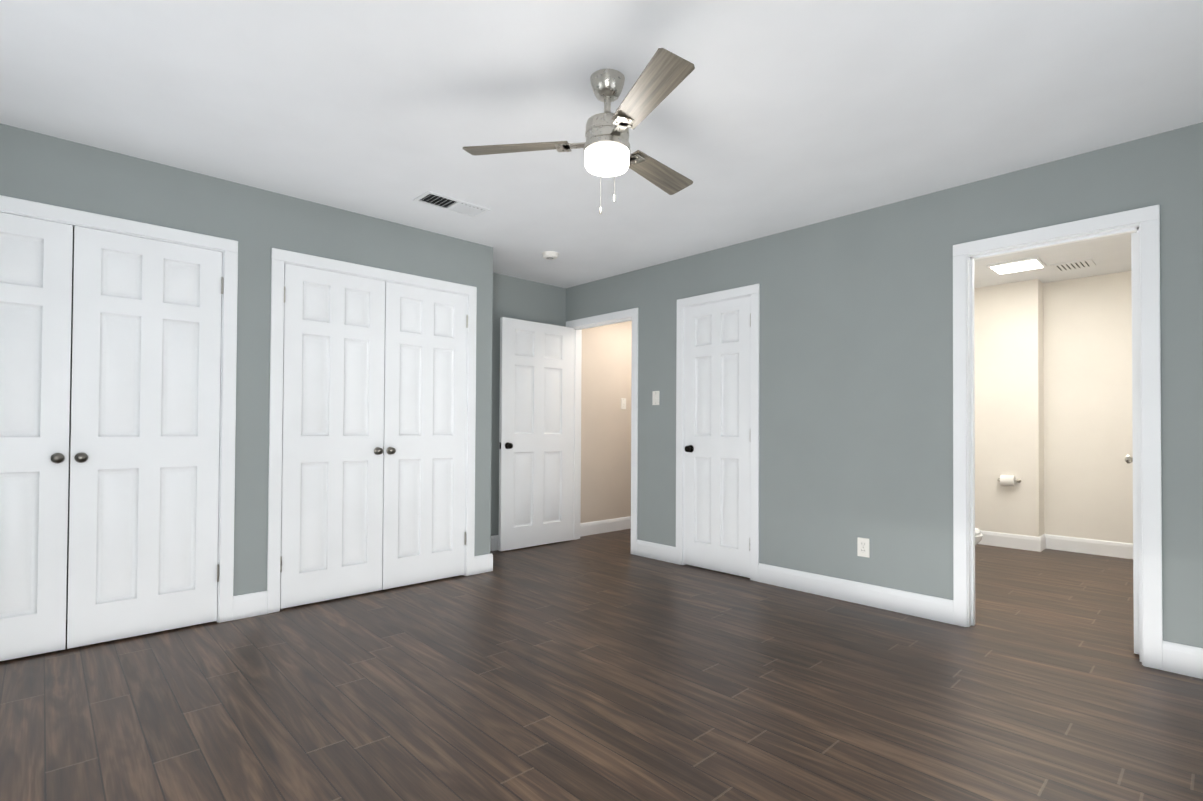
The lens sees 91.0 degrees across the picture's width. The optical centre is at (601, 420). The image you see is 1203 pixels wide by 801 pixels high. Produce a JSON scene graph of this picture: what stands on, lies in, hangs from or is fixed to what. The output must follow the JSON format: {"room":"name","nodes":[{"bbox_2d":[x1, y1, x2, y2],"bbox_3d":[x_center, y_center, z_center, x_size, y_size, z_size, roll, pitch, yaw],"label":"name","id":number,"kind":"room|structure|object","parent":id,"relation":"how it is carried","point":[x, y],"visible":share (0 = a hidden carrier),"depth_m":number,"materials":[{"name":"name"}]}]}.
{"room":"empty bedroom","nodes":[
{"label":"empty bedroom","id":0,"kind":"room"},
{"bbox_2d":[0,123,492,595],"bbox_3d":[-2.226,-0.109,3.558,3.262,2.440,0.620,1,-1,-43],"label":"wall","id":1,"kind":"structure","parent":0,"point":[258,224],"depth_m":3.36,"materials":[{"name":"grey paint"}]},
{"bbox_2d":[0,212,72,660],"bbox_3d":[-2.765,0.071,2.610,0.617,2.027,0.084,1,-1,-43],"label":"closet door","id":2,"kind":"structure","parent":1,"relation":"in","point":[35,298],"depth_m":2.75,"materials":[{"name":"white wood"}]},
{"bbox_2d":[0,195,237,622],"bbox_3d":[-2.578,0.069,2.865,1.268,2.060,0.100,1,-1,-43],"label":"door frame","id":3,"kind":"structure","parent":1,"relation":"attached to","point":[217,621],"depth_m":3.25,"materials":[{"name":"white wood"}]},
{"bbox_2d":[67,226,223,648],"bbox_3d":[-2.314,0.080,3.037,0.617,2.027,0.084,1,-1,-43],"label":"closet door","id":4,"kind":"structure","parent":1,"relation":"in","point":[144,458],"depth_m":3.02,"materials":[{"name":"white wood"}]},
{"bbox_2d":[280,263,384,608],"bbox_3d":[-1.648,0.092,3.667,0.612,2.027,0.084,1,-1,-43],"label":"closet door","id":5,"kind":"structure","parent":1,"relation":"in","point":[332,444],"depth_m":3.66,"materials":[{"name":"white wood"}]},
{"bbox_2d":[267,248,476,613],"bbox_3d":[-1.463,0.090,3.920,1.258,2.060,0.100,1,-1,-43],"label":"door frame","id":6,"kind":"structure","parent":1,"relation":"attached to","point":[466,372],"depth_m":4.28,"materials":[{"name":"white wood"}]},
{"bbox_2d":[382,282,467,589],"bbox_3d":[-1.201,0.100,4.090,0.612,2.027,0.084,1,-1,-43],"label":"closet door","id":7,"kind":"structure","parent":1,"relation":"in","point":[424,532],"depth_m":4.08,"materials":[{"name":"white wood"}]},
{"bbox_2d":[474,548,492,571],"bbox_3d":[-1.027,1.067,4.652,0.014,0.130,0.604,1,-1,-43],"label":"baseboard","id":8,"kind":"structure","parent":1,"relation":"attached to","point":[483,563],"depth_m":4.39,"materials":[{"name":"white wood"}]},
{"bbox_2d":[490,535,497,550],"bbox_3d":[-0.804,1.077,5.307,1.238,0.130,0.019,1,-1,-43],"label":"baseboard","id":9,"kind":"structure","parent":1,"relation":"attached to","point":[494,539],"depth_m":5.18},
{"bbox_2d":[66,230,631,618],"bbox_3d":[-0.759,-0.076,5.455,8.000,2.440,0.120,1,-1,-43],"label":"wall","id":10,"kind":"structure","parent":0,"point":[606,369],"depth_m":6.00,"materials":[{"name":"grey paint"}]},
{"bbox_2d":[580,516,630,536],"bbox_3d":[0.922,1.109,6.944,3.280,0.130,0.014,1,-1,-43],"label":"baseboard","id":11,"kind":"structure","parent":10,"relation":"attached to","point":[616,524],"depth_m":6.10,"materials":[{"name":"white wood"}]},
{"bbox_2d":[621,398,625,408],"bbox_3d":[0.240,-0.178,6.306,0.072,0.116,0.018,1,-1,-43],"label":"light switch","id":12,"kind":"object","parent":10,"relation":"attached to","point":[623,403],"visible":1,"depth_m":6.31,"materials":[{"name":"white plastic"}]},
{"bbox_2d":[0,529,1202,800],"bbox_3d":[0.684,1.182,3.905,8.600,0.100,7.000,1,-1,-43],"label":"floor","id":13,"kind":"structure","parent":0,"point":[602,667],"depth_m":2.36,"materials":[{"name":"brown wood"}]},
{"bbox_2d":[975,528,982,545],"bbox_3d":[2.220,0.749,4.109,0.460,0.790,0.740,1,-1,-43],"label":"toilet","id":14,"kind":"object","parent":13,"relation":"on","point":[978,537],"visible":0.04,"depth_m":3.83,"materials":[{"name":"ceramic"}]},
{"bbox_2d":[0,0,1202,287],"bbox_3d":[0.698,-1.358,3.939,8.600,0.100,7.000,1,-1,-43],"label":"ceiling","id":15,"kind":"structure","parent":0,"point":[764,118],"depth_m":2.46,"materials":[{"name":"white paint"}]},
{"bbox_2d":[413,190,490,217],"bbox_3d":[-0.910,-1.317,3.615,0.420,0.016,0.190,1,-1,-43],"label":"ceiling vent","id":16,"kind":"object","parent":15,"relation":"in","point":[438,200],"visible":0.98,"depth_m":3.60,"materials":[{"name":"white metal"}]},
{"bbox_2d":[542,251,558,259],"bbox_3d":[-0.401,-1.286,4.619,0.132,0.038,0.132,1,-1,-43],"label":"smoke detector","id":17,"kind":"object","parent":15,"relation":"attached to","point":[550,255],"visible":1,"depth_m":4.58,"materials":[{"name":"white plastic"}]},
{"bbox_2d":[463,48,694,213],"bbox_3d":[0.109,-1.081,2.342,0.967,0.503,1.030,1,-1,-43],"label":"ceiling fan","id":18,"kind":"object","parent":15,"relation":"hanging from","point":[665,73],"visible":1,"depth_m":2.24,"materials":[{"name":"silver metal"}]},
{"bbox_2d":[987,256,1046,274],"bbox_3d":[3.411,-1.268,4.853,0.340,0.024,0.340,1,-1,-43],"label":"recessed light","id":19,"kind":"object","parent":15,"relation":"in","point":[1030,263],"visible":1,"depth_m":4.82,"materials":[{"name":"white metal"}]},
{"bbox_2d":[1050,258,1095,271],"bbox_3d":[3.864,-1.271,4.841,0.260,0.014,0.260,1,-1,-43],"label":"vent","id":20,"kind":"object","parent":15,"relation":"attached to","point":[1076,264],"visible":1,"depth_m":4.82,"materials":[{"name":"white metal"}]},
{"bbox_2d":[566,122,1202,647],"bbox_3d":[1.383,-0.083,4.005,0.120,2.440,5.170,1,-1,-43],"label":"wall","id":21,"kind":"structure","parent":0,"point":[856,376],"depth_m":3.56,"materials":[{"name":"grey paint"}]},
{"bbox_2d":[498,317,572,550],"bbox_3d":[-0.581,0.121,5.400,0.813,2.027,0.150,1,-1,-43],"label":"entry door","id":22,"kind":"structure","parent":21,"relation":"in","point":[536,435],"depth_m":5.35,"materials":[{"name":"white wood"}]},
{"bbox_2d":[566,308,637,554],"bbox_3d":[0.028,0.093,5.434,0.152,2.111,0.952,1,-1,-43],"label":"door frame","id":23,"kind":"structure","parent":21,"relation":"attached to","point":[633,313],"depth_m":5.15,"materials":[{"name":"white wood"}]},
{"bbox_2d":[652,391,658,404],"bbox_3d":[0.447,-0.186,4.897,0.018,0.116,0.072,1,-1,-43],"label":"light switch","id":24,"kind":"object","parent":21,"relation":"attached to","point":[655,397],"visible":1,"depth_m":4.90,"materials":[{"name":"white plastic"}]},
{"bbox_2d":[636,540,675,563],"bbox_3d":[0.449,1.079,4.873,0.014,0.130,0.430,1,-1,-43],"label":"baseboard","id":25,"kind":"structure","parent":21,"relation":"attached to","point":[666,553],"depth_m":4.86,"materials":[{"name":"white wood"}]},
{"bbox_2d":[684,296,750,577],"bbox_3d":[0.858,0.117,4.453,0.092,2.027,0.609,1,-1,-43],"label":"closet door","id":26,"kind":"structure","parent":21,"relation":"in","point":[717,439],"depth_m":4.45,"materials":[{"name":"white wood"}]},
{"bbox_2d":[676,284,759,581],"bbox_3d":[0.908,0.111,4.504,0.120,2.060,0.646,1,-1,-43],"label":"door frame","id":27,"kind":"structure","parent":21,"relation":"attached to","point":[684,404],"depth_m":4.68,"materials":[{"name":"white wood"}]},
{"bbox_2d":[758,563,953,624],"bbox_3d":[1.533,1.070,3.727,0.014,0.130,1.230,1,-1,-43],"label":"baseboard","id":28,"kind":"structure","parent":21,"relation":"attached to","point":[909,603],"depth_m":3.64,"materials":[{"name":"white wood"}]},
{"bbox_2d":[857,537,869,557],"bbox_3d":[1.617,0.784,3.649,0.007,0.116,0.072,1,-1,-43],"label":"outlet","id":29,"kind":"object","parent":21,"relation":"attached to","point":[863,547],"visible":1,"depth_m":3.65,"materials":[{"name":"white plastic"}]},
{"bbox_2d":[953,205,1162,669],"bbox_3d":[2.300,0.074,3.034,0.152,2.111,0.842,1,-1,-43],"label":"door frame","id":30,"kind":"structure","parent":21,"relation":"attached to","point":[1147,218],"depth_m":2.75,"materials":[{"name":"white wood"}]},
{"bbox_2d":[1125,232,1138,653],"bbox_3d":[2.805,0.110,3.095,0.702,2.027,0.150,1,-1,-43],"label":"bathroom door","id":31,"kind":"structure","parent":21,"relation":"in","point":[1130,459],"depth_m":2.84,"materials":[{"name":"white wood"}]},
{"bbox_2d":[1163,641,1202,678],"bbox_3d":[2.774,1.059,2.415,0.014,0.130,0.699,1,-1,-43],"label":"baseboard","id":32,"kind":"structure","parent":21,"relation":"attached to","point":[1186,660],"depth_m":2.62,"materials":[{"name":"white wood"}]},
{"bbox_2d":[974,271,1132,543],"bbox_3d":[3.358,-0.069,4.174,2.980,2.440,2.500,1,-1,-43],"label":"wall","id":33,"kind":"structure","parent":0,"point":[1053,396],"depth_m":5.33,"materials":[{"name":"beige paint"}]},
{"bbox_2d":[997,475,1020,485],"bbox_3d":[3.719,0.550,5.406,0.105,0.100,0.184,1,-1,-43],"label":"toilet paper holder","id":34,"kind":"object","parent":33,"relation":"attached to","point":[1007,480],"visible":1,"depth_m":5.38,"materials":[{"name":"white paper"}]},
{"bbox_2d":[978,530,1044,551],"bbox_3d":[3.668,1.106,5.515,0.014,0.130,0.704,1,-1,-43],"label":"baseboard","id":35,"kind":"structure","parent":33,"relation":"attached to","point":[1024,542],"depth_m":5.40,"materials":[{"name":"white wood"}]},
{"bbox_2d":[1041,534,1132,558],"bbox_3d":[4.627,1.102,4.822,0.014,0.130,1.650,1,-1,-43],"label":"baseboard","id":36,"kind":"structure","parent":33,"relation":"attached to","point":[1055,542],"depth_m":5.18,"materials":[{"name":"white wood"}]}
]}

